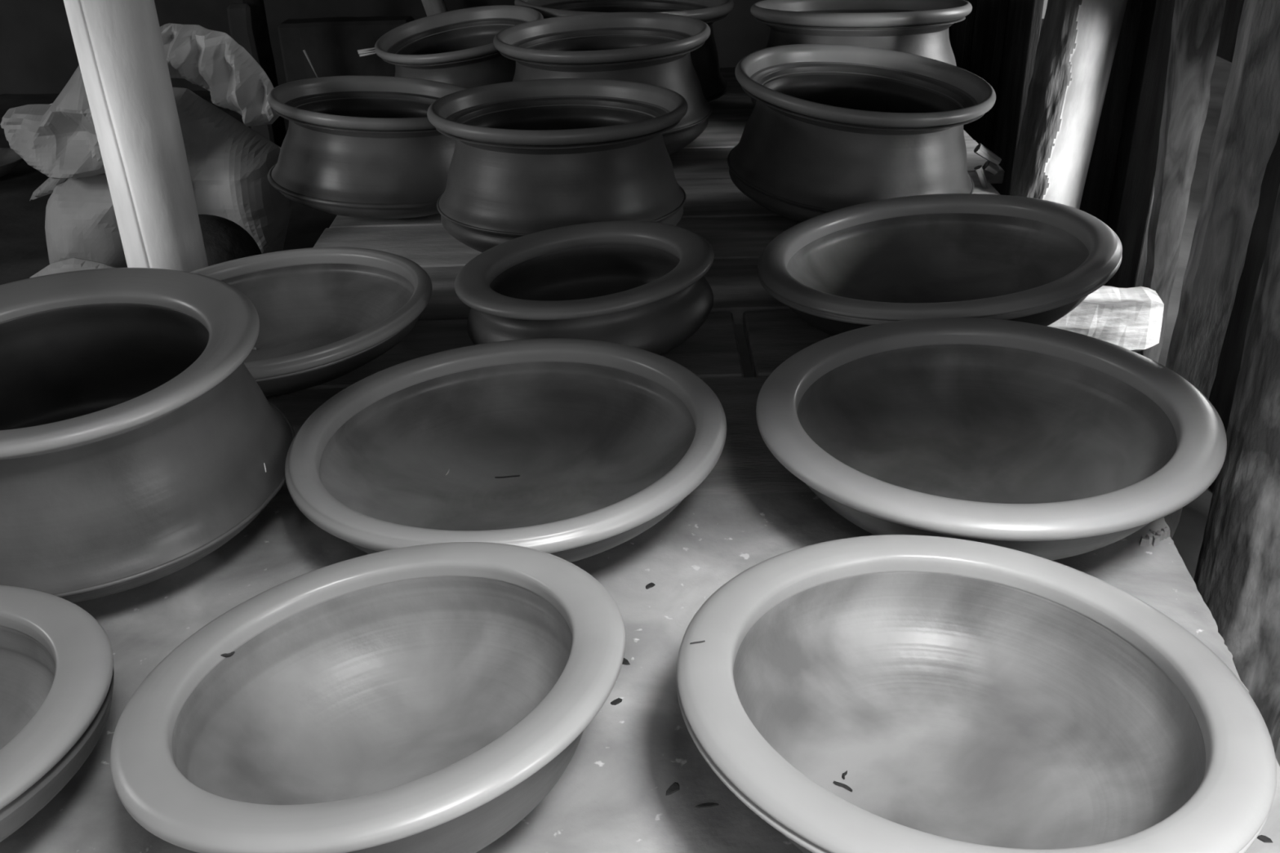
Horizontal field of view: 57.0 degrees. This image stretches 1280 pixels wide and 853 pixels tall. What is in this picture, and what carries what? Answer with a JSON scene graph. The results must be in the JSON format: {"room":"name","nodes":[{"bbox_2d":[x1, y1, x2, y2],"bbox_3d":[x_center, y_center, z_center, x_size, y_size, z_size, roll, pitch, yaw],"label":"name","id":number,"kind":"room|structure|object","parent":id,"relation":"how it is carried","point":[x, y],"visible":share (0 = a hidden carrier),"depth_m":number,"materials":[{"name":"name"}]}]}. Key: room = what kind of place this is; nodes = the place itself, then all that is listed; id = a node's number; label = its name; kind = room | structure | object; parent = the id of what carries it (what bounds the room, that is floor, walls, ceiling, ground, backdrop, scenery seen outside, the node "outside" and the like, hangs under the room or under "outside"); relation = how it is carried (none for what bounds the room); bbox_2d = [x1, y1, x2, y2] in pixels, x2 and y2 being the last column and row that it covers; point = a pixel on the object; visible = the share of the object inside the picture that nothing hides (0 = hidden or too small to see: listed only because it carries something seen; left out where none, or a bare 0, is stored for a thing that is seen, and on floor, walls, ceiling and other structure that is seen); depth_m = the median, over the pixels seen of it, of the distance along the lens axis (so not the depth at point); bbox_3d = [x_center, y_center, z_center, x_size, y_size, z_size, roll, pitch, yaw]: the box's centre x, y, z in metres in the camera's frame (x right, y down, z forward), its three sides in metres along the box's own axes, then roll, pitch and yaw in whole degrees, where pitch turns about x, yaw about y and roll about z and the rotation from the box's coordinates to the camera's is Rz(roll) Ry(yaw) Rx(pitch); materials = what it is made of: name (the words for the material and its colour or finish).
{"room":"craft workshop","nodes":[
{"label":"craft workshop","id":0,"kind":"room"},
{"bbox_2d":[0,0,770,94],"bbox_3d":[-1.705,-1.938,4.584,5.900,1.390,0.150,-2,29,0],"label":"wall","id":1,"kind":"structure","parent":0,"point":[38,55],"depth_m":4.68,"materials":[{"name":"black"}]},
{"bbox_2d":[0,18,1279,766],"bbox_3d":[-0.747,0.110,2.040,8.500,0.040,8.500,-2,29,0],"label":"floor","id":2,"kind":"structure","parent":0,"point":[24,252],"depth_m":3.28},
{"bbox_2d":[0,147,23,177],"bbox_3d":[-2.075,-0.820,3.734,0.261,0.058,0.261,-2,29,0],"label":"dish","id":3,"kind":"object","parent":2,"relation":"on","point":[10,159],"visible":0.69,"depth_m":3.78,"materials":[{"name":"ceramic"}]},
{"bbox_2d":[0,65,127,267],"bbox_3d":[-1.194,-0.532,2.567,0.346,0.542,0.200,-2,29,0],"label":"plastic sack","id":4,"kind":"object","parent":2,"relation":"on","point":[58,139],"visible":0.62,"depth_m":2.50,"materials":[{"name":"grey plastic"}]},
{"bbox_2d":[29,257,114,278],"bbox_3d":[-1.179,-0.279,2.438,0.226,0.140,0.026,-2,29,0],"label":"scrap","id":5,"kind":"object","parent":2,"relation":"on","point":[74,264],"visible":0.15,"depth_m":2.41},
{"bbox_2d":[63,0,208,271],"bbox_3d":[-0.848,-0.523,1.980,0.134,1.210,0.134,-1,29,0],"label":"support post","id":6,"kind":"object","parent":2,"relation":"on","point":[118,44],"visible":0.61,"depth_m":1.94,"materials":[{"name":"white wood"}]},
{"bbox_2d":[198,214,262,266],"bbox_3d":[-0.918,-0.310,2.504,0.248,0.278,0.248,-2,29,0],"label":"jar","id":7,"kind":"object","parent":2,"relation":"on","point":[224,240],"visible":0.2,"depth_m":2.42,"materials":[{"name":"black ceramic"}]},
{"bbox_2d":[172,87,291,253],"bbox_3d":[-1.002,-0.556,2.779,0.299,0.450,0.170,-2,29,0],"label":"plastic sack","id":8,"kind":"object","parent":2,"relation":"on","point":[229,162],"visible":0.48,"depth_m":2.72,"materials":[{"name":"grey plastic"}]},
{"bbox_2d":[160,22,279,126],"bbox_3d":[-0.977,-0.787,2.672,0.279,0.234,0.166,-2,29,0],"label":"plastic sack","id":9,"kind":"object","parent":8,"relation":"on","point":[213,60],"visible":0.82,"depth_m":2.65,"materials":[{"name":"grey plastic"}]},
{"bbox_2d":[226,3,274,142],"bbox_3d":[-1.260,-1.119,3.831,0.083,0.486,0.042,-2,29,0],"label":"leaning board","id":10,"kind":"object","parent":2,"relation":"on","point":[239,16],"visible":0.39,"depth_m":3.74,"materials":[{"name":"black wood"}]},
{"bbox_2d":[242,0,286,146],"bbox_3d":[-1.249,-1.502,3.717,0.067,1.270,0.068,-2,29,0],"label":"pole","id":11,"kind":"object","parent":2,"relation":"on","point":[259,20],"visible":0.42,"depth_m":3.84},
{"bbox_2d":[277,15,414,82],"bbox_3d":[-1.067,-1.341,4.389,0.486,0.338,0.133,-2,29,0],"label":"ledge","id":12,"kind":"object","parent":2,"relation":"on","point":[331,44],"visible":0.48,"depth_m":4.30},
{"bbox_2d":[421,0,448,16],"bbox_3d":[-0.839,-1.801,4.245,0.405,1.291,0.086,-2,29,-1],"label":"slim post","id":13,"kind":"object","parent":2,"relation":"on","point":[431,7],"visible":0.15,"depth_m":4.35,"materials":[{"name":"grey wood"}]},
{"bbox_2d":[265,66,1004,506],"bbox_3d":[-0.079,-0.151,2.171,1.752,0.316,3.242,-2,29,0],"label":"display platform","id":14,"kind":"object","parent":2,"relation":"on","point":[737,228],"visible":0.11,"depth_m":1.93,"materials":[{"name":"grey wood"}]},
{"bbox_2d":[302,49,318,77],"bbox_3d":[-0.976,-1.076,3.498,0.035,0.084,0.008,-2,29,0],"label":"stick","id":15,"kind":"object","parent":14,"relation":"on","point":[304,51],"visible":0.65,"depth_m":3.49,"materials":[{"name":"wood"}]},
{"bbox_2d":[189,246,431,396],"bbox_3d":[-0.536,-0.142,1.728,0.468,0.114,0.468,17,34,31],"label":"clay bowl","id":16,"kind":"object","parent":14,"relation":"on","point":[325,313],"visible":0.62,"depth_m":1.83,"materials":[{"name":"grey ceramic"}]},
{"bbox_2d":[267,75,467,218],"bbox_3d":[-0.519,-0.555,2.348,0.444,0.246,0.439,-17,32,-26],"label":"clay pot","id":17,"kind":"object","parent":14,"relation":"on","point":[368,147],"visible":0.77,"depth_m":2.20,"materials":[{"name":"grey ceramic"}]},
{"bbox_2d":[374,4,543,88],"bbox_3d":[-0.419,-0.855,2.867,0.427,0.273,0.416,-24,36,-35],"label":"clay pot","id":18,"kind":"object","parent":14,"relation":"on","point":[456,47],"visible":0.52,"depth_m":2.89,"materials":[{"name":"grey ceramic"}]},
{"bbox_2d":[357,47,376,57],"bbox_3d":[-0.641,-0.882,2.778,0.048,0.021,0.005,-2,29,0],"label":"tuft","id":19,"kind":"object","parent":18,"relation":"on","point":[362,51],"visible":0.88,"depth_m":2.78,"materials":[{"name":"grey"}]},
{"bbox_2d":[426,78,688,253],"bbox_3d":[-0.139,-0.442,2.089,0.446,0.276,0.449,7,30,16],"label":"clay pot","id":20,"kind":"object","parent":14,"relation":"on","point":[529,157],"visible":0.8,"depth_m":1.95,"materials":[{"name":"grey ceramic"}]},
{"bbox_2d":[454,220,714,355],"bbox_3d":[-0.079,-0.177,1.714,0.370,0.167,0.371,13,32,25],"label":"clay pot","id":21,"kind":"object","parent":14,"relation":"on","point":[642,285],"visible":0.82,"depth_m":1.68,"materials":[{"name":"grey ceramic"}]},
{"bbox_2d":[493,12,712,155],"bbox_3d":[-0.076,-0.731,2.605,0.473,0.288,0.471,-16,32,-24],"label":"clay pot","id":22,"kind":"object","parent":14,"relation":"on","point":[652,48],"visible":0.65,"depth_m":2.51,"materials":[{"name":"grey ceramic"}]},
{"bbox_2d":[514,0,733,102],"bbox_3d":[-0.038,-1.002,3.116,0.567,0.274,0.566,-4,29,-4],"label":"clay pot","id":23,"kind":"object","parent":14,"relation":"on","point":[704,60],"visible":0.24,"depth_m":3.06,"materials":[{"name":"grey ceramic"}]},
{"bbox_2d":[0,492,1279,852],"bbox_3d":[-0.172,0.287,1.036,1.540,0.004,0.830,-2,29,0],"label":"sheet","id":24,"kind":"object","parent":14,"relation":"on","point":[611,797],"visible":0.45,"depth_m":1.17,"materials":[{"name":"grey"}]},
{"bbox_2d":[0,585,114,842],"bbox_3d":[-0.630,0.269,0.958,0.391,0.123,0.390,2,29,7],"label":"clay bowl","id":25,"kind":"object","parent":24,"relation":"on","point":[57,672],"visible":1,"depth_m":0.98,"materials":[{"name":"grey ceramic"}]},
{"bbox_2d":[0,267,295,603],"bbox_3d":[-0.612,0.014,1.292,0.444,0.251,0.443,-10,30,-16],"label":"clay pot","id":26,"kind":"object","parent":24,"relation":"on","point":[137,436],"visible":0.97,"depth_m":1.21,"materials":[{"name":"grey ceramic"}]},
{"bbox_2d":[110,542,625,852],"bbox_3d":[-0.207,0.234,0.949,0.395,0.172,0.392,-19,33,-28],"label":"clay bowl","id":27,"kind":"object","parent":24,"relation":"on","point":[424,698],"visible":1,"depth_m":1.00,"materials":[{"name":"grey ceramic"}]},
{"bbox_2d":[220,651,235,657],"bbox_3d":[-0.348,0.192,0.996,0.001,0.008,0.014,13,32,25],"label":"charcoal fleck","id":28,"kind":"object","parent":27,"relation":"in","point":[228,655],"visible":1,"depth_m":1.00,"materials":[{"name":"black"}]},
{"bbox_2d":[284,337,726,562],"bbox_3d":[-0.148,0.042,1.351,0.492,0.122,0.495,-6,29,-8],"label":"clay bowl","id":29,"kind":"object","parent":24,"relation":"on","point":[604,440],"visible":0.94,"depth_m":1.41,"materials":[{"name":"grey ceramic"}]},
{"bbox_2d":[494,475,519,478],"bbox_3d":[-0.159,0.060,1.413,0.030,0.003,0.002,-3,29,-2],"label":"twig","id":30,"kind":"object","parent":29,"relation":"in","point":[514,475],"visible":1,"depth_m":1.41,"materials":[{"name":"black wood"}]},
{"bbox_2d":[609,697,622,705],"bbox_3d":[-0.021,0.253,1.085,0.012,0.002,0.006,-20,33,-30],"label":"chip","id":31,"kind":"object","parent":24,"relation":"on","point":[618,700],"visible":1,"depth_m":1.08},
{"bbox_2d":[622,657,630,665],"bbox_3d":[-0.015,0.225,1.134,0.008,0.002,0.014,-19,33,-28],"label":"chip","id":32,"kind":"object","parent":24,"relation":"on","point":[625,661],"visible":0.59,"depth_m":1.13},
{"bbox_2d":[645,582,655,589],"bbox_3d":[0.010,0.167,1.240,0.007,0.002,0.012,23,37,38],"label":"chip","id":33,"kind":"object","parent":24,"relation":"on","point":[651,584],"visible":1,"depth_m":1.24,"materials":[{"name":"black"}]},
{"bbox_2d":[666,782,679,795],"bbox_3d":[0.028,0.304,0.988,0.009,0.001,0.018,15,33,28],"label":"chip","id":34,"kind":"object","parent":24,"relation":"on","point":[674,787],"visible":1,"depth_m":0.99,"materials":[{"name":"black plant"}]},
{"bbox_2d":[694,802,719,808],"bbox_3d":[0.055,0.312,0.973,0.021,0.001,0.005,-4,29,-5],"label":"chip","id":35,"kind":"object","parent":24,"relation":"on","point":[708,804],"visible":1,"depth_m":0.97,"materials":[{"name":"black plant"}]},
{"bbox_2d":[676,534,1276,852],"bbox_3d":[0.249,0.241,0.934,0.438,0.151,0.438,-22,35,-33],"label":"clay bowl","id":36,"kind":"object","parent":24,"relation":"on","point":[971,696],"visible":1,"depth_m":0.99,"materials":[{"name":"grey ceramic"}]},
{"bbox_2d":[689,640,705,644],"bbox_3d":[0.045,0.171,0.932,0.012,0.002,0.002,-3,29,-2],"label":"charcoal fleck","id":37,"kind":"object","parent":36,"relation":"on","point":[700,641],"visible":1,"depth_m":0.93,"materials":[{"name":"black"}]},
{"bbox_2d":[833,781,852,791],"bbox_3d":[0.165,0.290,0.954,0.016,0.005,0.005,12,31,23],"label":"charcoal fleck","id":38,"kind":"object","parent":36,"relation":"in","point":[841,784],"visible":1,"depth_m":0.95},
{"bbox_2d":[841,770,847,779],"bbox_3d":[0.167,0.285,0.967,0.003,0.003,0.010,11,31,22],"label":"charcoal fleck","id":39,"kind":"object","parent":36,"relation":"in","point":[844,774],"visible":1,"depth_m":0.96,"materials":[{"name":"black"}]},
{"bbox_2d":[755,317,1226,560],"bbox_3d":[0.380,0.028,1.337,0.500,0.135,0.498,-22,35,-33],"label":"clay bowl","id":40,"kind":"object","parent":24,"relation":"on","point":[1047,442],"visible":0.96,"depth_m":1.40,"materials":[{"name":"grey ceramic"}]},
{"bbox_2d":[1139,535,1149,546],"bbox_3d":[0.550,0.124,1.283,0.010,0.010,0.010,6,29,14],"label":"crumb","id":41,"kind":"object","parent":24,"relation":"on","point":[1144,542],"visible":1,"depth_m":1.28,"materials":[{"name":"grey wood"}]},
{"bbox_2d":[1145,531,1154,544],"bbox_3d":[0.557,0.121,1.288,0.010,0.010,0.011,-2,29,0],"label":"crumb","id":42,"kind":"object","parent":24,"relation":"on","point":[1148,534],"visible":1,"depth_m":1.28,"materials":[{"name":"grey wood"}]},
{"bbox_2d":[1148,528,1156,535],"bbox_3d":[0.563,0.117,1.296,0.010,0.010,0.009,15,33,28],"label":"crumb","id":43,"kind":"object","parent":24,"relation":"on","point":[1153,531],"visible":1,"depth_m":1.29,"materials":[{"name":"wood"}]},
{"bbox_2d":[1151,535,1159,546],"bbox_3d":[0.560,0.123,1.284,0.010,0.010,0.010,-14,31,-22],"label":"crumb","id":44,"kind":"object","parent":24,"relation":"on","point":[1156,539],"visible":1,"depth_m":1.28,"materials":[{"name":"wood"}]},
{"bbox_2d":[1155,530,1164,541],"bbox_3d":[0.569,0.119,1.291,0.010,0.010,0.008,-15,31,-24],"label":"crumb","id":45,"kind":"object","parent":24,"relation":"on","point":[1161,533],"visible":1,"depth_m":1.29,"materials":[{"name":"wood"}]},
{"bbox_2d":[1160,526,1170,538],"bbox_3d":[0.576,0.116,1.296,0.009,0.010,0.010,-20,33,-30],"label":"crumb","id":46,"kind":"object","parent":24,"relation":"on","point":[1166,531],"visible":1,"depth_m":1.29,"materials":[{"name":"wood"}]},
{"bbox_2d":[1257,835,1272,842],"bbox_3d":[0.491,0.324,0.927,0.013,0.002,0.006,16,33,30],"label":"chip","id":47,"kind":"object","parent":24,"relation":"on","point":[1264,838],"visible":0.9,"depth_m":0.93,"materials":[{"name":"grey"}]},
{"bbox_2d":[750,0,972,105],"bbox_3d":[0.506,-0.843,2.756,0.504,0.312,0.513,7,30,16],"label":"clay pot","id":48,"kind":"object","parent":14,"relation":"on","point":[915,27],"visible":0.45,"depth_m":2.57,"materials":[{"name":"grey ceramic"}]},
{"bbox_2d":[727,44,995,222],"bbox_3d":[0.408,-0.537,2.221,0.485,0.290,0.476,7,30,15],"label":"clay pot","id":49,"kind":"object","parent":14,"relation":"on","point":[829,127],"visible":0.8,"depth_m":2.10,"materials":[{"name":"grey ceramic"}]},
{"bbox_2d":[757,193,1122,336],"bbox_3d":[0.440,-0.225,1.783,0.523,0.159,0.528,-6,29,-8],"label":"clay bowl","id":50,"kind":"object","parent":14,"relation":"on","point":[994,256],"visible":0.84,"depth_m":1.88,"materials":[{"name":"grey ceramic"}]},
{"bbox_2d":[973,164,989,188],"bbox_3d":[0.702,-0.508,2.420,0.036,0.055,0.018,0,29,4],"label":"shard","id":51,"kind":"object","parent":14,"relation":"on","point":[979,171],"visible":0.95,"depth_m":2.41},
{"bbox_2d":[982,160,999,174],"bbox_3d":[0.717,-0.529,2.409,0.032,0.031,0.025,1,29,5],"label":"shard","id":52,"kind":"object","parent":14,"relation":"on","point":[988,166],"visible":1,"depth_m":2.40},
{"bbox_2d":[973,142,1001,165],"bbox_3d":[0.707,-0.552,2.396,0.057,0.045,0.023,0,29,2],"label":"shard","id":53,"kind":"object","parent":52,"relation":"on","point":[980,149],"visible":1,"depth_m":2.39},
{"bbox_2d":[1047,285,1164,351],"bbox_3d":[0.553,-0.163,1.856,0.515,0.100,0.075,-2,29,0],"label":"beam","id":54,"kind":"structure","parent":14,"relation":"on","point":[1131,318],"depth_m":1.82,"materials":[{"name":"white wood"}]},
{"bbox_2d":[1008,0,1127,208],"bbox_3d":[0.832,-0.735,2.231,0.228,1.250,0.138,-1,29,1],"label":"log post","id":55,"kind":"object","parent":2,"relation":"on","point":[1077,42],"visible":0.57,"depth_m":2.23,"materials":[{"name":"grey wood"}]},
{"bbox_2d":[1135,0,1226,362],"bbox_3d":[0.819,-0.502,1.803,0.112,1.240,0.035,-2,29,0],"label":"wooden post","id":56,"kind":"object","parent":2,"relation":"on","point":[1196,28],"visible":0.7,"depth_m":1.82,"materials":[{"name":"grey wood"}]},
{"bbox_2d":[1164,0,1279,539],"bbox_3d":[0.770,-0.338,1.504,0.081,1.240,0.035,-2,29,0],"label":"wooden post","id":57,"kind":"object","parent":2,"relation":"on","point":[1248,128],"visible":0.64,"depth_m":1.51,"materials":[{"name":"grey wood"}]},
{"bbox_2d":[1193,184,1279,753],"bbox_3d":[0.680,-0.148,1.159,0.153,1.243,0.129,-3,29,-3],"label":"log post","id":58,"kind":"object","parent":2,"relation":"on","point":[1237,576],"visible":0.59,"depth_m":1.26,"materials":[{"name":"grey wood"}]},
{"bbox_2d":[948,0,1279,493],"bbox_3d":[0.955,-0.852,2.470,0.051,1.270,4.573,-2,29,0],"label":"wall","id":59,"kind":"structure","parent":0,"point":[997,42],"depth_m":2.30,"materials":[{"name":"black"}]}
]}

